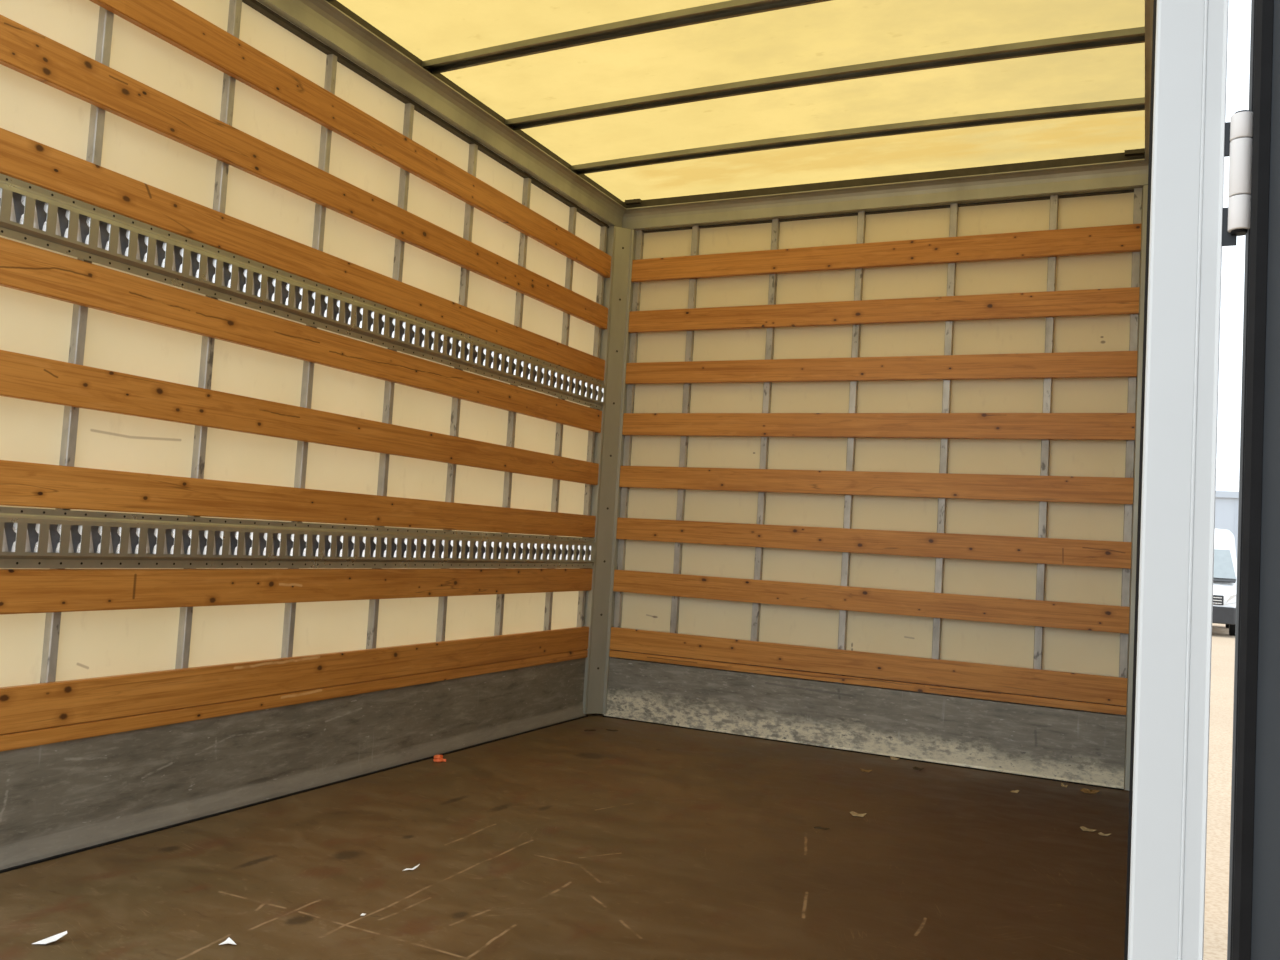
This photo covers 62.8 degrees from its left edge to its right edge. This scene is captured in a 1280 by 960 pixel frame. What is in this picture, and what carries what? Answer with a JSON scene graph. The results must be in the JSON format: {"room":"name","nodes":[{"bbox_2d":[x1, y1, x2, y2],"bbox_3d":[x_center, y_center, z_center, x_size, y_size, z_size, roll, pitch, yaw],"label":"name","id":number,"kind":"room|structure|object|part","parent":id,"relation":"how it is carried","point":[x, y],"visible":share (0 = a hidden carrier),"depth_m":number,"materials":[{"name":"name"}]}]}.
{"room":"cargo space","nodes":[
{"label":"cargo space","id":0,"kind":"room"},
{"bbox_2d":[0,0,600,686],"bbox_3d":[-0.788,-0.194,3.238,0.029,2.212,2.905,2,-4,26],"label":"wall","id":1,"kind":"structure","parent":0,"point":[102,643],"depth_m":2.76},
{"bbox_2d":[40,6,113,682],"bbox_3d":[-1.222,-0.289,2.277,0.022,1.985,0.021,2,-4,26],"label":"stud","id":2,"kind":"object","parent":1,"relation":"attached to","point":[105,23],"visible":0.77,"depth_m":2.27,"materials":[{"name":"metal"}]},
{"bbox_2d":[175,0,241,668],"bbox_3d":[-1.072,-0.263,2.588,0.022,1.985,0.021,2,-4,26],"label":"stud","id":3,"kind":"object","parent":1,"relation":"attached to","point":[235,6],"visible":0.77,"depth_m":2.58,"materials":[{"name":"metal"}]},
{"bbox_2d":[0,658,585,869],"bbox_3d":[-0.830,0.752,3.111,0.026,0.240,2.774,2,-4,26],"label":"baseboard","id":4,"kind":"structure","parent":1,"relation":"attached to","point":[58,798],"depth_m":2.69,"materials":[{"name":"grey metal"}]},
{"bbox_2d":[0,649,587,751],"bbox_3d":[-0.812,0.616,3.128,0.022,0.033,2.737,2,-4,26],"label":"wooden strip","id":5,"kind":"object","parent":4,"relation":"on","point":[11,741],"visible":0.96,"depth_m":2.69,"materials":[{"name":"brown wood"}]},
{"bbox_2d":[0,626,588,734],"bbox_3d":[-0.809,0.552,3.131,0.022,0.092,2.737,2,-4,26],"label":"wooden board","id":6,"kind":"object","parent":1,"relation":"attached to","point":[29,707],"visible":1,"depth_m":2.68,"materials":[{"name":"brown wood"}]},
{"bbox_2d":[0,568,592,614],"bbox_3d":[-0.795,0.312,3.145,0.022,0.091,2.737,2,-4,26],"label":"wooden board","id":7,"kind":"object","parent":1,"relation":"attached to","point":[22,591],"visible":1,"depth_m":2.69,"materials":[{"name":"brown wood"}]},
{"bbox_2d":[0,460,595,537],"bbox_3d":[-0.782,0.093,3.157,0.022,0.090,2.737,2,-4,26],"label":"wooden board","id":8,"kind":"object","parent":1,"relation":"attached to","point":[26,484],"visible":1,"depth_m":2.67,"materials":[{"name":"brown wood"}]},
{"bbox_2d":[0,507,595,567],"bbox_3d":[-0.781,0.202,3.135,0.026,0.123,2.705,2,-4,26],"label":"rail","id":9,"kind":"object","parent":1,"relation":"attached to","point":[29,537],"visible":1,"depth_m":2.67,"materials":[{"name":"metal"}]},
{"bbox_2d":[0,350,598,484],"bbox_3d":[-0.770,-0.125,3.169,0.022,0.090,2.737,2,-4,26],"label":"wooden board","id":10,"kind":"object","parent":1,"relation":"attached to","point":[22,376],"visible":1,"depth_m":2.67,"materials":[{"name":"brown wood"}]},
{"bbox_2d":[0,237,601,432],"bbox_3d":[-0.757,-0.346,3.182,0.022,0.092,2.737,2,-4,26],"label":"wooden board","id":11,"kind":"object","parent":1,"relation":"attached to","point":[23,267],"visible":1,"depth_m":2.67,"materials":[{"name":"brown wood"}]},
{"bbox_2d":[0,128,604,380],"bbox_3d":[-0.745,-0.562,3.194,0.022,0.088,2.737,2,-4,26],"label":"wooden board","id":12,"kind":"object","parent":1,"relation":"attached to","point":[22,158],"visible":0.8,"depth_m":2.66,"materials":[{"name":"brown wood"}]},
{"bbox_2d":[0,173,604,409],"bbox_3d":[-0.744,-0.456,3.172,0.026,0.121,2.705,2,-4,26],"label":"rail","id":13,"kind":"object","parent":1,"relation":"attached to","point":[29,213],"visible":1,"depth_m":2.65,"materials":[{"name":"metal"}]},
{"bbox_2d":[0,15,607,328],"bbox_3d":[-0.732,-0.782,3.206,0.022,0.090,2.737,2,-4,26],"label":"wooden board","id":14,"kind":"object","parent":1,"relation":"attached to","point":[24,50],"visible":1,"depth_m":2.65,"materials":[{"name":"brown wood"}]},
{"bbox_2d":[281,45,336,657],"bbox_3d":[-0.922,-0.237,2.900,0.022,1.985,0.021,2,-4,26],"label":"stud","id":15,"kind":"object","parent":1,"relation":"attached to","point":[331,60],"visible":0.5,"depth_m":2.90,"materials":[{"name":"metal"}]},
{"bbox_2d":[89,0,610,277],"bbox_3d":[-0.720,-1.003,3.219,0.022,0.093,2.737,2,-4,26],"label":"wooden board","id":16,"kind":"object","parent":1,"relation":"attached to","point":[169,21],"visible":1,"depth_m":2.92,"materials":[{"name":"brown wood"}]},
{"bbox_2d":[366,97,413,648],"bbox_3d":[-0.772,-0.211,3.211,0.022,1.985,0.021,2,-4,26],"label":"stud","id":17,"kind":"object","parent":1,"relation":"attached to","point":[409,108],"visible":0.5,"depth_m":3.21,"materials":[{"name":"metal"}]},
{"bbox_2d":[257,0,625,227],"bbox_3d":[-0.702,-1.241,3.239,0.096,0.120,2.822,2,-4,26],"label":"trim","id":18,"kind":"structure","parent":1,"relation":"attached to","point":[332,23],"depth_m":3.33,"materials":[{"name":"grey metal"}]},
{"bbox_2d":[436,137,477,641],"bbox_3d":[-0.622,-0.184,3.523,0.022,1.985,0.021,2,-4,26],"label":"stud","id":19,"kind":"object","parent":1,"relation":"attached to","point":[473,148],"visible":0.5,"depth_m":3.52,"materials":[{"name":"metal"}]},
{"bbox_2d":[494,171,530,635],"bbox_3d":[-0.472,-0.158,3.834,0.022,1.985,0.021,2,-4,26],"label":"stud","id":20,"kind":"object","parent":1,"relation":"attached to","point":[498,628],"visible":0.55,"depth_m":3.83,"materials":[{"name":"metal"}]},
{"bbox_2d":[543,201,576,630],"bbox_3d":[-0.322,-0.132,4.146,0.022,1.985,0.021,2,-4,26],"label":"stud","id":21,"kind":"object","parent":1,"relation":"attached to","point":[573,210],"visible":0.5,"depth_m":4.14,"materials":[{"name":"metal"}]},
{"bbox_2d":[0,716,1123,872],"bbox_3d":[0.099,0.903,2.682,2.026,0.004,2.830,2,-4,26],"label":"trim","id":22,"kind":"structure","parent":1,"relation":"attached to","point":[423,759],"depth_m":3.12,"materials":[{"name":"metal"}]},
{"bbox_2d":[577,222,607,626],"bbox_3d":[-0.207,-0.112,4.385,0.022,1.985,0.021,2,-4,26],"label":"stud","id":23,"kind":"object","parent":1,"relation":"attached to","point":[603,233],"visible":0.5,"depth_m":4.38,"materials":[{"name":"metal"}]},
{"bbox_2d":[583,226,636,713],"bbox_3d":[-0.137,-0.052,4.427,0.102,2.049,0.114,2,-4,26],"label":"corner post","id":24,"kind":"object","parent":1,"relation":"attached to","point":[599,609],"depth_m":4.40,"materials":[{"name":"grey metal"}]},
{"bbox_2d":[242,0,1133,232],"bbox_3d":[0.219,-1.144,2.850,2.068,0.010,2.816,2,-4,26],"label":"trim","id":25,"kind":"structure","parent":1,"relation":"attached to","point":[254,4],"depth_m":3.65,"materials":[{"name":"grey metal"}]},
{"bbox_2d":[0,713,1132,959],"bbox_3d":[0.130,0.926,2.699,2.202,0.035,2.900,2,-4,26],"label":"floor","id":26,"kind":"structure","parent":0,"point":[639,840],"depth_m":2.38,"materials":[{"name":"brown wood"}]},
{"bbox_2d":[32,931,66,943],"bbox_3d":[-1.009,0.783,1.791,0.053,0.015,0.020,5,-4,-24],"label":"paper scrap","id":27,"kind":"object","parent":26,"relation":"on","point":[58,936],"visible":1,"depth_m":1.79,"materials":[{"name":"white paper"}]},
{"bbox_2d":[219,938,236,944],"bbox_3d":[-0.718,0.805,1.829,0.030,0.010,0.012,4,-3,-4],"label":"paper scrap","id":28,"kind":"object","parent":26,"relation":"on","point":[229,940],"visible":1,"depth_m":1.83,"materials":[{"name":"white paper"}]},
{"bbox_2d":[433,755,445,761],"bbox_3d":[-0.640,0.890,3.351,0.042,0.020,0.035,4,-3,-8],"label":"clip","id":29,"kind":"object","parent":26,"relation":"on","point":[437,758],"visible":1,"depth_m":3.34,"materials":[{"name":"orange plastic"}]},
{"bbox_2d":[849,811,865,816],"bbox_3d":[0.616,0.946,2.968,0.049,0.009,0.030,3,-3,-3],"label":"chip","id":30,"kind":"object","parent":26,"relation":"on","point":[853,813],"visible":1,"depth_m":2.96,"materials":[{"name":"beige wood"}]},
{"bbox_2d":[1080,826,1095,831],"bbox_3d":[1.260,0.981,2.946,0.045,0.009,0.023,3,-3,9],"label":"chip","id":31,"kind":"object","parent":26,"relation":"on","point":[1083,828],"visible":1,"depth_m":2.94,"materials":[{"name":"beige wood"}]},
{"bbox_2d":[1080,788,1099,793],"bbox_3d":[1.475,1.021,3.443,0.059,0.011,0.035,4,-3,-6],"label":"dry leaf","id":32,"kind":"object","parent":26,"relation":"on","point":[1084,790],"visible":1,"depth_m":3.44,"materials":[{"name":"brown plant"}]},
{"bbox_2d":[337,0,1144,201],"bbox_3d":[0.259,-1.277,2.827,2.182,0.014,2.910,2,-4,26],"label":"ceiling","id":33,"kind":"structure","parent":0,"point":[834,33],"depth_m":3.25,"materials":[{"name":"yellow"}]},
{"bbox_2d":[421,0,831,73],"bbox_3d":[0.256,-1.263,2.822,2.054,0.032,0.056,2,-4,26],"label":"bow","id":34,"kind":"object","parent":33,"relation":"attached to","point":[732,8],"visible":0.98,"depth_m":2.98,"materials":[{"name":"metal"}]},
{"bbox_2d":[505,27,1144,130],"bbox_3d":[0.460,-1.228,3.244,2.054,0.032,0.056,2,-4,26],"label":"bow","id":35,"kind":"object","parent":33,"relation":"attached to","point":[1131,35],"visible":0.92,"depth_m":3.16,"materials":[{"name":"metal"}]},
{"bbox_2d":[570,97,1144,174],"bbox_3d":[0.661,-1.193,3.663,2.054,0.032,0.056,2,-4,26],"label":"bow","id":36,"kind":"object","parent":33,"relation":"attached to","point":[1134,104],"visible":0.94,"depth_m":3.59,"materials":[{"name":"metal"}]},
{"bbox_2d":[597,188,1133,775],"bbox_3d":[0.817,-0.056,4.054,2.154,2.212,0.029,2,-4,26],"label":"wall","id":37,"kind":"structure","parent":0,"point":[1064,650],"depth_m":3.97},
{"bbox_2d":[612,230,643,657],"bbox_3d":[-0.055,-0.100,4.449,0.027,1.985,0.022,2,-4,26],"label":"stud","id":38,"kind":"object","parent":37,"relation":"attached to","point":[640,235],"visible":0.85,"depth_m":4.45,"materials":[{"name":"metal"}]},
{"bbox_2d":[668,225,699,664],"bbox_3d":[0.180,-0.093,4.336,0.027,1.985,0.022,2,-4,26],"label":"stud","id":39,"kind":"object","parent":37,"relation":"attached to","point":[695,229],"visible":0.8,"depth_m":4.33,"materials":[{"name":"metal"}]},
{"bbox_2d":[751,218,779,673],"bbox_3d":[0.494,-0.083,4.184,0.027,1.985,0.022,2,-4,26],"label":"stud","id":40,"kind":"object","parent":37,"relation":"attached to","point":[761,507],"visible":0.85,"depth_m":4.18,"materials":[{"name":"metal"}]},
{"bbox_2d":[836,211,865,683],"bbox_3d":[0.809,-0.074,4.031,0.027,1.985,0.022,2,-4,26],"label":"stud","id":41,"kind":"object","parent":37,"relation":"attached to","point":[855,352],"visible":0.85,"depth_m":4.03,"materials":[{"name":"metal"}]},
{"bbox_2d":[604,657,1125,788],"bbox_3d":[0.748,0.890,3.960,1.969,0.240,0.026,2,-4,26],"label":"baseboard","id":42,"kind":"structure","parent":37,"relation":"attached to","point":[1086,747],"depth_m":3.88,"materials":[{"name":"grey metal"}]},
{"bbox_2d":[609,650,1126,714],"bbox_3d":[0.759,0.752,3.961,1.960,0.028,0.022,2,-4,26],"label":"wooden strip","id":43,"kind":"object","parent":42,"relation":"on","point":[1014,698],"visible":1,"depth_m":3.88,"materials":[{"name":"brown wood"}]},
{"bbox_2d":[610,627,1126,705],"bbox_3d":[0.762,0.689,3.965,1.960,0.092,0.022,2,-4,26],"label":"wooden board","id":44,"kind":"object","parent":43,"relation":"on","point":[967,675],"visible":1,"depth_m":3.89,"materials":[{"name":"brown wood"}]},
{"bbox_2d":[613,570,1129,633],"bbox_3d":[0.776,0.449,3.978,1.960,0.091,0.022,2,-4,26],"label":"wooden board","id":45,"kind":"object","parent":37,"relation":"attached to","point":[1054,614],"visible":1,"depth_m":3.90,"materials":[{"name":"brown wood"}]},
{"bbox_2d":[616,517,1131,568],"bbox_3d":[0.789,0.230,3.990,1.960,0.090,0.022,2,-4,26],"label":"wooden board","id":46,"kind":"object","parent":37,"relation":"attached to","point":[1092,553],"visible":1,"depth_m":3.91,"materials":[{"name":"brown wood"}]},
{"bbox_2d":[619,466,1133,504],"bbox_3d":[0.801,0.012,4.003,1.960,0.090,0.022,2,-4,26],"label":"wooden board","id":47,"kind":"object","parent":37,"relation":"attached to","point":[1104,490],"visible":1,"depth_m":3.92,"materials":[{"name":"brown wood"}]},
{"bbox_2d":[622,413,1135,439],"bbox_3d":[0.814,-0.209,4.015,1.960,0.092,0.022,2,-4,26],"label":"wooden board","id":48,"kind":"object","parent":37,"relation":"attached to","point":[1045,426],"visible":1,"depth_m":3.94,"materials":[{"name":"brown wood"}]},
{"bbox_2d":[625,351,1137,383],"bbox_3d":[0.826,-0.425,4.027,1.960,0.088,0.022,2,-4,26],"label":"wooden board","id":49,"kind":"object","parent":37,"relation":"attached to","point":[1107,364],"visible":1,"depth_m":3.95,"materials":[{"name":"brown wood"}]},
{"bbox_2d":[628,287,1139,332],"bbox_3d":[0.839,-0.645,4.040,1.960,0.090,0.022,2,-4,26],"label":"wooden board","id":50,"kind":"object","parent":37,"relation":"attached to","point":[1112,301],"visible":1,"depth_m":3.96,"materials":[{"name":"brown wood"}]},
{"bbox_2d":[631,223,1141,281],"bbox_3d":[0.852,-0.866,4.052,1.960,0.093,0.022,2,-4,26],"label":"wooden board","id":51,"kind":"object","parent":37,"relation":"attached to","point":[1114,238],"visible":1,"depth_m":3.98,"materials":[{"name":"brown wood"}]},
{"bbox_2d":[622,148,1151,229],"bbox_3d":[0.855,-1.105,4.068,2.122,0.120,0.100,2,-4,26],"label":"trim","id":52,"kind":"structure","parent":37,"relation":"attached to","point":[1127,169],"depth_m":3.98,"materials":[{"name":"grey metal"}]},
{"bbox_2d":[930,203,958,693],"bbox_3d":[1.124,-0.064,3.878,0.027,1.985,0.022,2,-4,26],"label":"stud","id":53,"kind":"object","parent":37,"relation":"attached to","point":[953,226],"visible":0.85,"depth_m":3.88,"materials":[{"name":"metal"}]},
{"bbox_2d":[1033,194,1058,705],"bbox_3d":[1.439,-0.055,3.726,0.027,1.985,0.022,2,-4,26],"label":"stud","id":54,"kind":"object","parent":37,"relation":"attached to","point":[1053,217],"visible":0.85,"depth_m":3.72,"materials":[{"name":"metal"}]},
{"bbox_2d":[1118,187,1142,743],"bbox_3d":[1.685,-0.047,3.607,0.027,1.985,0.022,2,-4,26],"label":"stud","id":55,"kind":"object","parent":37,"relation":"attached to","point":[1138,192],"visible":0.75,"depth_m":3.60,"materials":[{"name":"metal"}]},
{"bbox_3d":[1.160,-0.133,2.326,0.054,2.212,2.850,2,-4,26],"label":"wall","id":56,"kind":"structure","parent":0,"visible":0},
{"bbox_2d":[1124,185,1150,790],"bbox_3d":[1.704,0.010,3.537,0.070,2.060,0.090,2,-4,26],"label":"trim","id":57,"kind":"structure","parent":56,"relation":"attached to","point":[1145,187],"depth_m":3.56,"materials":[{"name":"grey metal"}]},
{"bbox_2d":[1124,0,1156,959],"bbox_3d":[0.503,-0.257,1.038,0.002,2.180,0.040,2,-4,26],"label":"seal","id":58,"kind":"object","parent":56,"relation":"attached to","point":[1155,1],"visible":1,"depth_m":1.01,"materials":[{"name":"rubber"}]},
{"bbox_2d":[1145,0,1156,161],"bbox_3d":[1.185,-1.182,2.352,0.096,0.120,2.772,2,-4,26],"label":"trim","id":59,"kind":"structure","parent":56,"relation":"attached to","point":[1149,4],"depth_m":2.91,"materials":[{"name":"grey metal"}]},
{"bbox_2d":[1128,0,1228,959],"bbox_3d":[0.530,-0.236,1.020,0.062,2.460,0.057,2,-4,26],"label":"post","id":60,"kind":"object","parent":56,"relation":"attached to","point":[1169,834],"visible":1,"depth_m":0.98,"materials":[{"name":"metal"}]},
{"bbox_2d":[1222,0,1279,959],"bbox_3d":[0.536,-0.292,0.468,0.058,2.250,1.037,3,-3,5],"label":"door","id":61,"kind":"structure","parent":60,"relation":"attached to","point":[1252,136],"depth_m":0.93,"materials":[{"name":"metal"}]},
{"bbox_3d":[0.535,-0.293,0.456,0.034,2.250,1.012,3,-3,6],"label":"door panel","id":62,"kind":"part","parent":61,"relation":"part of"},
{"label":"outside","id":63,"kind":"structure","parent":0,"visible":0},
{"bbox_2d":[1203,623,1234,959],"bbox_3d":[30.383,5.968,44.896,200.000,0.200,220.000,2,-4,26],"label":"ground","id":64,"kind":"structure","parent":63,"point":[1223,644],"depth_m":7.52,"materials":[{"name":"beige concrete"}]},
{"bbox_2d":[1212,529,1236,635],"bbox_3d":[15.264,2.707,29.083,2.380,2.800,6.100,2,-4,28],"label":"delivery van","id":65,"kind":"object","parent":64,"relation":"on","point":[1225,560],"visible":0.37,"depth_m":26.74,"materials":[{"name":"paint"}]},
{"bbox_2d":[1213,595,1223,604],"bbox_3d":[14.025,2.986,26.378,1.160,0.240,0.080,2,-4,28],"label":"radiator grille","id":66,"kind":"object","parent":65,"relation":"attached to","point":[1217,599],"depth_m":26.12,"materials":[{"name":"silver metal"}]},
{"bbox_2d":[1215,491,1238,557],"bbox_3d":[43.926,5.160,77.400,90.400,6.600,30.400,2,-4,26],"label":"warehouse","id":67,"kind":"structure","parent":64,"relation":"on","point":[1226,502],"depth_m":64.63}
]}

